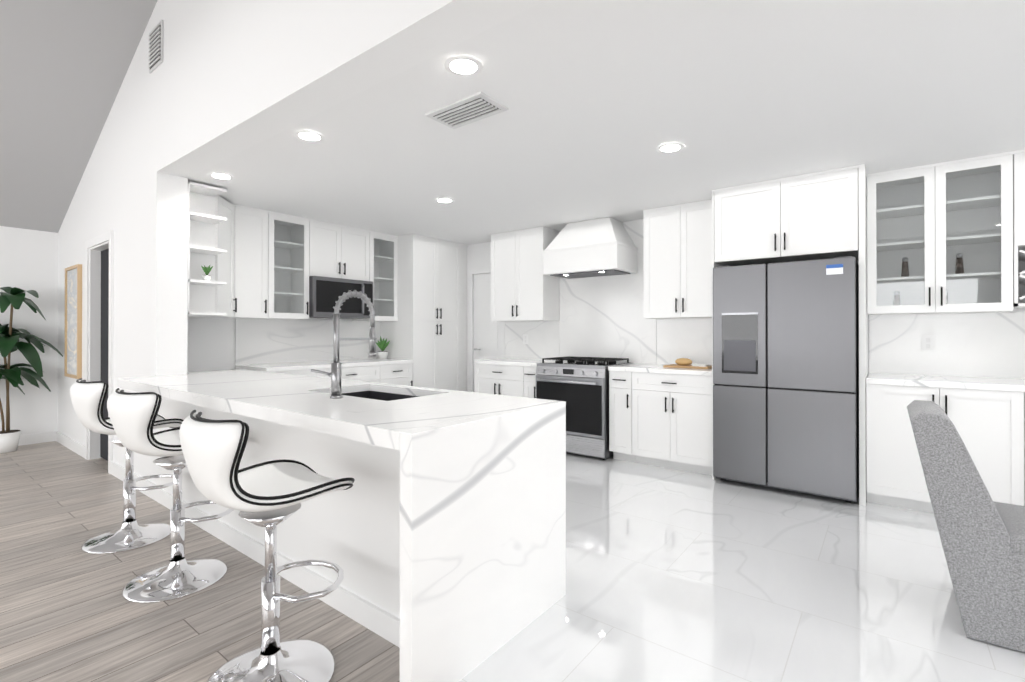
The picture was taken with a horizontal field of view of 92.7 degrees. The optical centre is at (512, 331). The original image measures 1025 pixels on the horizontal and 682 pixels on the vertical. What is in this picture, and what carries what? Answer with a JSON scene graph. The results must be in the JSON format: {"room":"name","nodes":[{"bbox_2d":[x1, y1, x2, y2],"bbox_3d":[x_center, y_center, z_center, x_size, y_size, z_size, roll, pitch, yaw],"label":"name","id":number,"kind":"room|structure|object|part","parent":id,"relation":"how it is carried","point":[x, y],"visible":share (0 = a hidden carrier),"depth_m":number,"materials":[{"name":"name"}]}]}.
{"room":"kitchen","nodes":[
{"label":"kitchen","id":0,"kind":"room"},
{"bbox_2d":[0,226,57,434],"bbox_3d":[-5.935,-0.118,4.620,0.150,2.700,9.600,0,0,38],"label":"wall","id":1,"kind":"structure","parent":0,"point":[28,259],"depth_m":5.37,"materials":[{"name":"white paint"}]},
{"bbox_2d":[18,431,55,445],"bbox_3d":[-6.963,1.172,3.141,0.015,0.110,5.989,0,0,38],"label":"baseboard","id":2,"kind":"structure","parent":1,"relation":"attached to","point":[35,438],"depth_m":5.38,"materials":[{"name":"white paint"}]},
{"bbox_2d":[0,0,157,232],"bbox_3d":[-2.913,-2.354,-0.057,10.650,2.562,6.150,0,0,38],"label":"ceiling","id":3,"kind":"structure","parent":0,"point":[64,65],"depth_m":3.99,"materials":[{"name":"grey paint"}]},
{"bbox_2d":[0,441,399,681],"bbox_3d":[-1.771,1.251,1.417,10.750,0.060,10.000,0,0,38],"label":"floor","id":4,"kind":"structure","parent":0,"point":[69,612],"depth_m":2.18,"materials":[{"name":"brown wood"}]},
{"bbox_2d":[0,287,62,452],"bbox_3d":[-5.171,0.384,4.998,0.892,1.698,0.914,0,0,38],"label":"floor plant","id":5,"kind":"object","parent":4,"relation":"on","point":[15,298],"visible":1,"depth_m":4.99,"materials":[{"name":"green plant"}]},
{"bbox_2d":[70,378,183,553],"bbox_3d":[-2.279,0.749,2.908,0.451,0.953,0.519,0,0,38],"label":"bar stool","id":6,"kind":"object","parent":4,"relation":"on","point":[88,401],"visible":0.85,"depth_m":2.82,"materials":[{"name":"white leather"}]},
{"bbox_3d":[-2.283,0.441,2.902,0.458,0.339,0.512,0,0,38],"label":"seat","id":7,"kind":"part","parent":6,"relation":"part of","materials":[{"name":"white leather"}]},
{"bbox_2d":[107,388,233,602],"bbox_3d":[-1.659,0.748,2.417,0.465,0.953,0.518,0,0,38],"label":"bar stool","id":8,"kind":"object","parent":4,"relation":"on","point":[132,416],"visible":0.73,"depth_m":2.32,"materials":[{"name":"white leather"}]},
{"bbox_3d":[-1.660,0.439,2.415,0.477,0.339,0.520,0,0,38],"label":"seat","id":9,"kind":"part","parent":8,"relation":"part of","materials":[{"name":"white leather"}]},
{"bbox_2d":[179,410,354,681],"bbox_3d":[-0.851,0.745,1.723,0.450,0.953,0.519,0,0,38],"label":"bar stool","id":10,"kind":"object","parent":4,"relation":"on","point":[269,497],"visible":1,"depth_m":1.69,"materials":[{"name":"white leather"}]},
{"bbox_3d":[-0.858,0.437,1.714,0.457,0.339,0.503,0,0,38],"label":"seat","id":11,"kind":"part","parent":10,"relation":"part of","materials":[{"name":"white leather"}]},
{"bbox_2d":[187,317,351,371],"bbox_3d":[-2.137,0.035,5.706,0.150,2.400,3.550,0,0,38],"label":"wall","id":12,"kind":"structure","parent":0,"point":[210,344],"depth_m":4.64,"materials":[{"name":"white paint"}]},
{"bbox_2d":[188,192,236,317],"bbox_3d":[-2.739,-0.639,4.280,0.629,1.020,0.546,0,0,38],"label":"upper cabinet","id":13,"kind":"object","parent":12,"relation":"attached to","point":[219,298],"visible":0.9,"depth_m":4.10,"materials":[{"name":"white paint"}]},
{"bbox_2d":[230,206,267,318],"bbox_3d":[-2.579,-0.638,4.694,0.378,1.020,0.303,0,0,38],"label":"upper cabinet","id":14,"kind":"object","parent":12,"relation":"attached to","point":[251,260],"visible":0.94,"depth_m":4.60,"materials":[{"name":"white paint"}]},
{"bbox_2d":[258,213,308,319],"bbox_3d":[-2.357,-0.637,4.984,0.378,1.020,0.423,0,0,38],"label":"upper cabinet","id":15,"kind":"object","parent":12,"relation":"attached to","point":[288,268],"visible":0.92,"depth_m":5.03,"materials":[{"name":"white paint"}]},
{"bbox_2d":[235,318,380,364],"bbox_3d":[-2.199,0.105,5.488,0.012,0.460,1.730,0,0,38],"label":"backsplash","id":16,"kind":"structure","parent":12,"relation":"attached to","point":[263,341],"depth_m":5.29,"materials":[{"name":"stone"}]},
{"bbox_2d":[309,221,369,280],"bbox_3d":[-2.002,-0.861,5.447,0.378,0.570,0.738,0,0,38],"label":"upper cabinet","id":17,"kind":"object","parent":12,"relation":"attached to","point":[339,252],"visible":0.81,"depth_m":5.32,"materials":[{"name":"white paint"}]},
{"bbox_2d":[309,276,372,318],"bbox_3d":[-1.970,-0.361,5.421,0.459,0.420,0.736,0,0,38],"label":"microwave","id":18,"kind":"object","parent":17,"relation":"attached to","point":[325,293],"visible":0.77,"depth_m":5.23,"materials":[{"name":"grey metal"}]},
{"bbox_2d":[352,233,397,321],"bbox_3d":[-1.652,-0.634,5.902,0.378,1.020,0.408,0,0,38],"label":"upper cabinet","id":19,"kind":"object","parent":12,"relation":"attached to","point":[383,277],"visible":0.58,"depth_m":5.95,"materials":[{"name":"white paint"}]},
{"bbox_2d":[57,0,545,483],"bbox_3d":[-0.980,-1.141,2.457,10.350,4.731,0.200,0,0,38],"label":"wall","id":20,"kind":"structure","parent":0,"point":[225,80],"depth_m":3.28,"materials":[{"name":"white paint"}]},
{"bbox_2d":[64,264,81,378],"bbox_3d":[-4.518,-0.097,5.021,0.550,1.140,0.033,0,0,38],"label":"framed art","id":21,"kind":"object","parent":20,"relation":"attached to","point":[73,328],"visible":0.92,"depth_m":5.00,"materials":[{"name":"beige wood"}]},
{"bbox_2d":[85,230,113,473],"bbox_3d":[-3.733,0.179,4.556,0.860,2.105,0.218,0,0,38],"label":"door frame","id":22,"kind":"structure","parent":20,"relation":"attached to","point":[95,246],"depth_m":4.70,"materials":[{"name":"white paint"}]},
{"bbox_2d":[100,248,108,460],"bbox_3d":[-3.743,0.219,4.543,0.676,2.001,0.090,0,0,38],"label":"room door","id":23,"kind":"structure","parent":20,"relation":"in","point":[104,328],"depth_m":4.66,"materials":[{"name":"grey paint"}]},
{"bbox_2d":[56,431,155,499],"bbox_3d":[-3.874,1.176,4.537,3.185,0.110,0.015,0,0,38],"label":"baseboard","id":24,"kind":"structure","parent":20,"relation":"attached to","point":[118,471],"depth_m":4.16,"materials":[{"name":"white paint"}]},
{"bbox_2d":[149,20,162,73],"bbox_3d":[-2.613,-2.082,3.575,0.260,0.300,0.019,0,0,38],"label":"air vent","id":25,"kind":"object","parent":20,"relation":"in","point":[155,47],"visible":0.98,"depth_m":3.55,"materials":[{"name":"silver metal"}]},
{"bbox_2d":[188,181,226,315],"bbox_3d":[-2.490,-0.641,3.919,0.225,1.020,0.277,0,0,38],"label":"shelf","id":26,"kind":"object","parent":20,"relation":"attached to","point":[194,187],"visible":0.6,"depth_m":3.87,"materials":[{"name":"white paint"}]},
{"bbox_2d":[201,265,212,280],"bbox_3d":[-2.468,-0.471,3.933,0.092,0.138,0.090,0,0,38],"label":"potted plant","id":27,"kind":"object","parent":26,"relation":"on","point":[206,270],"visible":0.98,"depth_m":3.92,"materials":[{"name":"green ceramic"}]},
{"bbox_2d":[231,149,1024,246],"bbox_3d":[0.404,-1.161,3.664,6.367,0.019,3.394,0,0,38],"label":"crown molding","id":28,"kind":"structure","parent":20,"relation":"attached to","point":[854,167],"depth_m":3.88,"materials":[{"name":"white paint"}]},
{"bbox_2d":[188,0,1024,244],"bbox_3d":[1.035,-1.233,3.274,8.150,0.120,3.550,0,0,38],"label":"ceiling","id":29,"kind":"structure","parent":0,"point":[602,100],"depth_m":2.66,"materials":[{"name":"white paint"}]},
{"bbox_2d":[208,173,233,179],"bbox_3d":[-2.192,-1.167,3.678,0.170,0.004,0.170,0,0,38],"label":"recessed light","id":30,"kind":"object","parent":29,"relation":"in","point":[222,176],"visible":1,"depth_m":3.68,"materials":[{"name":"white paint"}]},
{"bbox_2d":[294,130,324,141],"bbox_3d":[-1.216,-1.169,2.928,0.170,0.004,0.170,0,0,38],"label":"recessed light","id":31,"kind":"object","parent":29,"relation":"in","point":[305,135],"visible":1,"depth_m":2.92,"materials":[{"name":"white paint"}]},
{"bbox_2d":[435,198,453,202],"bbox_3d":[-0.604,-1.164,4.349,0.170,0.004,0.170,0,0,38],"label":"recessed light","id":32,"kind":"object","parent":29,"relation":"in","point":[444,200],"visible":0.98,"depth_m":4.34,"materials":[{"name":"white paint"}]},
{"bbox_2d":[444,56,482,75],"bbox_3d":[-0.217,-1.172,2.161,0.170,0.004,0.170,0,0,38],"label":"recessed light","id":33,"kind":"object","parent":29,"relation":"in","point":[463,65],"visible":1,"depth_m":2.15,"materials":[{"name":"white paint"}]},
{"bbox_2d":[425,91,508,128],"bbox_3d":[-0.246,-1.165,2.599,0.400,0.019,0.220,0,0,38],"label":"ceiling vent","id":34,"kind":"object","parent":29,"relation":"in","point":[480,105],"visible":1,"depth_m":2.57,"materials":[{"name":"silver metal"}]},
{"bbox_2d":[657,143,683,152],"bbox_3d":[1.006,-1.168,3.113,0.170,0.004,0.170,0,0,38],"label":"recessed light","id":35,"kind":"object","parent":29,"relation":"in","point":[669,147],"visible":0.98,"depth_m":3.10,"materials":[{"name":"white paint"}]},
{"bbox_2d":[459,452,1024,681],"bbox_3d":[1.114,1.252,3.082,8.200,0.068,3.845,0,0,38],"label":"floor","id":36,"kind":"structure","parent":0,"point":[673,575],"depth_m":2.26,"materials":[{"name":"tile"}]},
{"bbox_2d":[231,369,322,376],"bbox_3d":[-2.326,0.802,4.821,0.620,0.860,0.592,0,0,38],"label":"base cabinet","id":37,"kind":"object","parent":36,"relation":"on","point":[298,372],"depth_m":4.73,"materials":[{"name":"white paint"}]},
{"bbox_2d":[117,381,565,681],"bbox_3d":[-1.321,0.796,2.904,3.275,0.860,0.961,0,0,38],"label":"kitchen island","id":38,"kind":"object","parent":36,"relation":"on","point":[436,532],"depth_m":1.96,"materials":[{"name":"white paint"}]},
{"bbox_2d":[117,369,556,440],"bbox_3d":[-1.359,0.346,2.910,3.220,0.040,0.923,0,0,38],"label":"island countertop","id":39,"kind":"structure","parent":38,"relation":"on","point":[304,398],"depth_m":2.26,"materials":[{"name":"white stone"}]},
{"bbox_2d":[311,290,376,398],"bbox_3d":[-0.841,0.057,2.466,0.126,0.534,0.316,0,0,38],"label":"faucet","id":40,"kind":"object","parent":39,"relation":"on","point":[334,374],"visible":1,"depth_m":2.38,"materials":[{"name":"silver metal"}]},
{"bbox_2d":[323,365,386,383],"bbox_3d":[-1.948,0.804,5.313,0.620,0.860,0.873,0,0,38],"label":"base cabinet","id":41,"kind":"object","parent":36,"relation":"on","point":[377,373],"depth_m":5.27,"materials":[{"name":"white paint"}]},
{"bbox_2d":[235,358,412,371],"bbox_3d":[-1.953,0.354,5.298,0.632,0.040,1.730,0,0,38],"label":"countertop","id":42,"kind":"structure","parent":41,"relation":"on","point":[279,367],"depth_m":4.93,"materials":[{"name":"stone"}]},
{"bbox_2d":[376,336,389,358],"bbox_3d":[-1.565,0.198,5.974,0.162,0.277,0.176,0,0,38],"label":"potted plant","id":43,"kind":"object","parent":42,"relation":"on","point":[382,346],"visible":1,"depth_m":5.94,"materials":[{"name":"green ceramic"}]},
{"bbox_2d":[387,363,412,385],"bbox_3d":[-1.591,0.806,5.778,0.620,0.860,0.526,0,0,38],"label":"base cabinet","id":44,"kind":"object","parent":36,"relation":"on","point":[399,374],"depth_m":5.65,"materials":[{"name":"white paint"}]},
{"bbox_2d":[381,235,466,391],"bbox_3d":[-1.124,0.048,6.365,0.648,2.380,0.962,0,0,38],"label":"pantry cabinet","id":45,"kind":"object","parent":36,"relation":"on","point":[426,332],"visible":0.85,"depth_m":6.07,"materials":[{"name":"white paint"}]},
{"bbox_2d":[475,364,523,396],"bbox_3d":[0.021,0.805,5.682,0.700,0.860,0.648,0,0,38],"label":"base cabinet","id":46,"kind":"object","parent":36,"relation":"on","point":[501,380],"visible":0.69,"depth_m":5.43,"materials":[{"name":"white paint"}]},
{"bbox_2d":[474,358,563,366],"bbox_3d":[0.101,0.355,5.630,0.892,0.040,0.635,0,0,38],"label":"countertop","id":47,"kind":"structure","parent":46,"relation":"on","point":[519,362],"depth_m":5.45,"materials":[{"name":"stone"}]},
{"bbox_2d":[524,366,536,397],"bbox_3d":[0.375,0.804,5.410,0.187,0.860,0.648,0,0,38],"label":"base cabinet","id":48,"kind":"object","parent":36,"relation":"on","point":[530,374],"visible":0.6,"depth_m":5.19,"materials":[{"name":"white paint"}]},
{"bbox_2d":[536,356,632,459],"bbox_3d":[0.732,0.757,5.056,0.780,0.952,0.737,0,0,38],"label":"range","id":49,"kind":"object","parent":36,"relation":"on","point":[579,386],"visible":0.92,"depth_m":4.73,"materials":[{"name":"silver metal"}]},
{"bbox_2d":[609,371,635,462],"bbox_3d":[1.184,0.802,4.789,0.227,0.860,0.648,0,0,38],"label":"base cabinet","id":50,"kind":"object","parent":36,"relation":"on","point":[620,415],"visible":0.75,"depth_m":4.56,"materials":[{"name":"white paint"}]},
{"bbox_2d":[632,372,711,475],"bbox_3d":[1.557,0.801,4.503,0.707,0.860,0.648,0,0,38],"label":"base cabinet","id":51,"kind":"object","parent":36,"relation":"on","point":[671,421],"visible":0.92,"depth_m":4.26,"materials":[{"name":"white paint"}]},
{"bbox_2d":[608,363,711,375],"bbox_3d":[1.468,0.352,4.581,0.942,0.040,0.635,0,0,38],"label":"countertop","id":52,"kind":"structure","parent":51,"relation":"on","point":[647,368],"depth_m":4.36,"materials":[{"name":"stone"}]},
{"bbox_2d":[663,358,711,368],"bbox_3d":[1.628,0.289,4.493,0.400,0.085,0.260,0,0,38],"label":"cutting board","id":53,"kind":"object","parent":52,"relation":"on","point":[683,362],"visible":1,"depth_m":4.46,"materials":[{"name":"brown wood"}]},
{"bbox_2d":[712,192,721,479],"bbox_3d":[1.849,0.041,4.286,0.017,2.380,0.640,0,0,38],"label":"panel","id":54,"kind":"object","parent":36,"relation":"on","point":[714,264],"depth_m":4.03,"materials":[{"name":"white paint"}]},
{"bbox_2d":[713,256,858,502],"bbox_3d":[2.204,0.351,3.933,0.945,1.757,0.706,0,0,38],"label":"fridge","id":55,"kind":"object","parent":36,"relation":"on","point":[786,375],"visible":1,"depth_m":3.62,"materials":[{"name":"grey metal"}]},
{"bbox_2d":[858,167,867,505],"bbox_3d":[2.644,0.038,3.676,0.037,2.380,0.640,0,0,38],"label":"panel","id":56,"kind":"object","parent":36,"relation":"on","point":[863,314],"depth_m":3.42,"materials":[{"name":"white paint"}]},
{"bbox_2d":[866,384,1023,512],"bbox_3d":[2.966,0.798,3.421,0.775,0.860,0.648,0,0,38],"label":"base cabinet","id":57,"kind":"object","parent":36,"relation":"on","point":[989,425],"visible":0.52,"depth_m":3.19,"materials":[{"name":"white paint"}]},
{"bbox_2d":[907,400,1024,651],"bbox_3d":[2.109,0.774,2.014,0.740,0.873,0.520,0,0,38],"label":"dining chair","id":58,"kind":"object","parent":36,"relation":"on","point":[981,534],"visible":1,"depth_m":1.92,"materials":[{"name":"grey fabric"}]},
{"bbox_2d":[1024,392,1024,505],"bbox_3d":[3.579,0.796,2.949,0.767,0.860,0.648,0,0,38],"label":"base cabinet","id":59,"kind":"object","parent":36,"relation":"on","point":[1024,448],"depth_m":2.96,"materials":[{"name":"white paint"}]},
{"bbox_2d":[866,373,1024,391],"bbox_3d":[3.287,0.347,3.184,1.575,0.040,0.635,0,0,38],"label":"countertop","id":60,"kind":"structure","parent":59,"relation":"on","point":[982,383],"depth_m":3.25,"materials":[{"name":"stone"}]},
{"bbox_2d":[467,242,1024,391],"bbox_3d":[2.070,0.032,4.618,8.150,2.400,0.150,0,0,38],"label":"wall","id":61,"kind":"structure","parent":0,"point":[479,256],"depth_m":6.50,"materials":[{"name":"white paint"}]},
{"bbox_2d":[468,268,504,391],"bbox_3d":[-0.339,0.208,6.364,0.620,2.060,0.015,0,0,38],"label":"door frame","id":62,"kind":"structure","parent":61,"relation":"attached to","point":[470,359],"depth_m":6.52,"materials":[{"name":"white paint"}]},
{"bbox_2d":[474,273,500,391],"bbox_3d":[-0.327,0.233,6.380,0.494,1.985,0.095,0,0,38],"label":"pantry door","id":63,"kind":"structure","parent":62,"relation":"attached to","point":[487,337],"depth_m":6.41,"materials":[{"name":"white paint"}]},
{"bbox_2d":[491,228,558,321],"bbox_3d":[0.135,-0.634,5.770,0.760,1.020,0.378,0,0,38],"label":"upper cabinet","id":64,"kind":"object","parent":61,"relation":"attached to","point":[523,288],"visible":0.98,"depth_m":5.61,"materials":[{"name":"white paint"}]},
{"bbox_2d":[542,217,637,278],"bbox_3d":[0.814,-0.879,5.160,0.872,0.570,0.492,0,0,38],"label":"range hood","id":65,"kind":"object","parent":61,"relation":"attached to","point":[597,247],"visible":1,"depth_m":4.99,"materials":[{"name":"white paint"}]},
{"bbox_2d":[559,219,656,363],"bbox_3d":[1.009,-0.315,5.328,1.158,1.698,0.012,0,0,38],"label":"backsplash","id":66,"kind":"structure","parent":61,"relation":"attached to","point":[601,316],"depth_m":5.28,"materials":[{"name":"stone"}]},
{"bbox_2d":[643,202,711,318],"bbox_3d":[1.639,-0.638,4.615,0.708,1.020,0.378,0,0,38],"label":"upper cabinet","id":67,"kind":"object","parent":61,"relation":"attached to","point":[677,262],"visible":0.83,"depth_m":4.50,"materials":[{"name":"white paint"}]},
{"bbox_2d":[505,312,1024,378],"bbox_3d":[2.004,0.102,4.563,5.288,0.460,0.012,0,0,38],"label":"backsplash","id":68,"kind":"structure","parent":61,"relation":"attached to","point":[992,345],"depth_m":3.74,"materials":[{"name":"stone"}]},
{"bbox_2d":[922,335,934,350],"bbox_3d":[3.134,0.089,3.684,0.075,0.120,0.005,0,0,38],"label":"electrical outlet plate","id":69,"kind":"object","parent":68,"relation":"attached to","point":[928,342],"depth_m":3.68,"materials":[{"name":"white paint"}]},
{"bbox_2d":[714,168,858,265],"bbox_3d":[2.233,-0.861,3.975,0.969,0.580,0.665,0,0,38],"label":"upper cabinet","id":70,"kind":"object","parent":61,"relation":"attached to","point":[814,217],"visible":1,"depth_m":3.71,"materials":[{"name":"white paint"}]},
{"bbox_2d":[867,154,1012,314],"bbox_3d":[3.046,-0.642,3.534,0.770,1.020,0.378,0,0,38],"label":"upper cabinet","id":71,"kind":"object","parent":61,"relation":"attached to","point":[930,223],"visible":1,"depth_m":3.50,"materials":[{"name":"white paint"}]},
{"bbox_2d":[893,291,899,304],"bbox_3d":[2.885,-0.229,3.668,0.048,0.155,0.050,0,0,38],"label":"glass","id":72,"kind":"object","parent":71,"relation":"in","point":[896,296],"depth_m":3.65,"materials":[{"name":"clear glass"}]},
{"bbox_2d":[901,257,908,276],"bbox_3d":[2.924,-0.475,3.638,0.048,0.155,0.050,0,0,38],"label":"mill","id":73,"kind":"object","parent":71,"relation":"in","point":[906,270],"depth_m":3.62,"materials":[{"name":"brown wood"}]},
{"bbox_2d":[955,253,963,273],"bbox_3d":[3.162,-0.476,3.456,0.048,0.155,0.050,0,0,38],"label":"mill","id":74,"kind":"object","parent":71,"relation":"in","point":[961,270],"depth_m":3.44,"materials":[{"name":"brown wood"}]},
{"bbox_2d":[1013,152,1024,307],"bbox_3d":[3.599,-0.658,3.109,0.620,0.990,0.378,0,0,38],"label":"upper cabinet","id":75,"kind":"object","parent":61,"relation":"attached to","point":[1018,230],"visible":0.52,"depth_m":3.16,"materials":[{"name":"white paint"}]}
]}

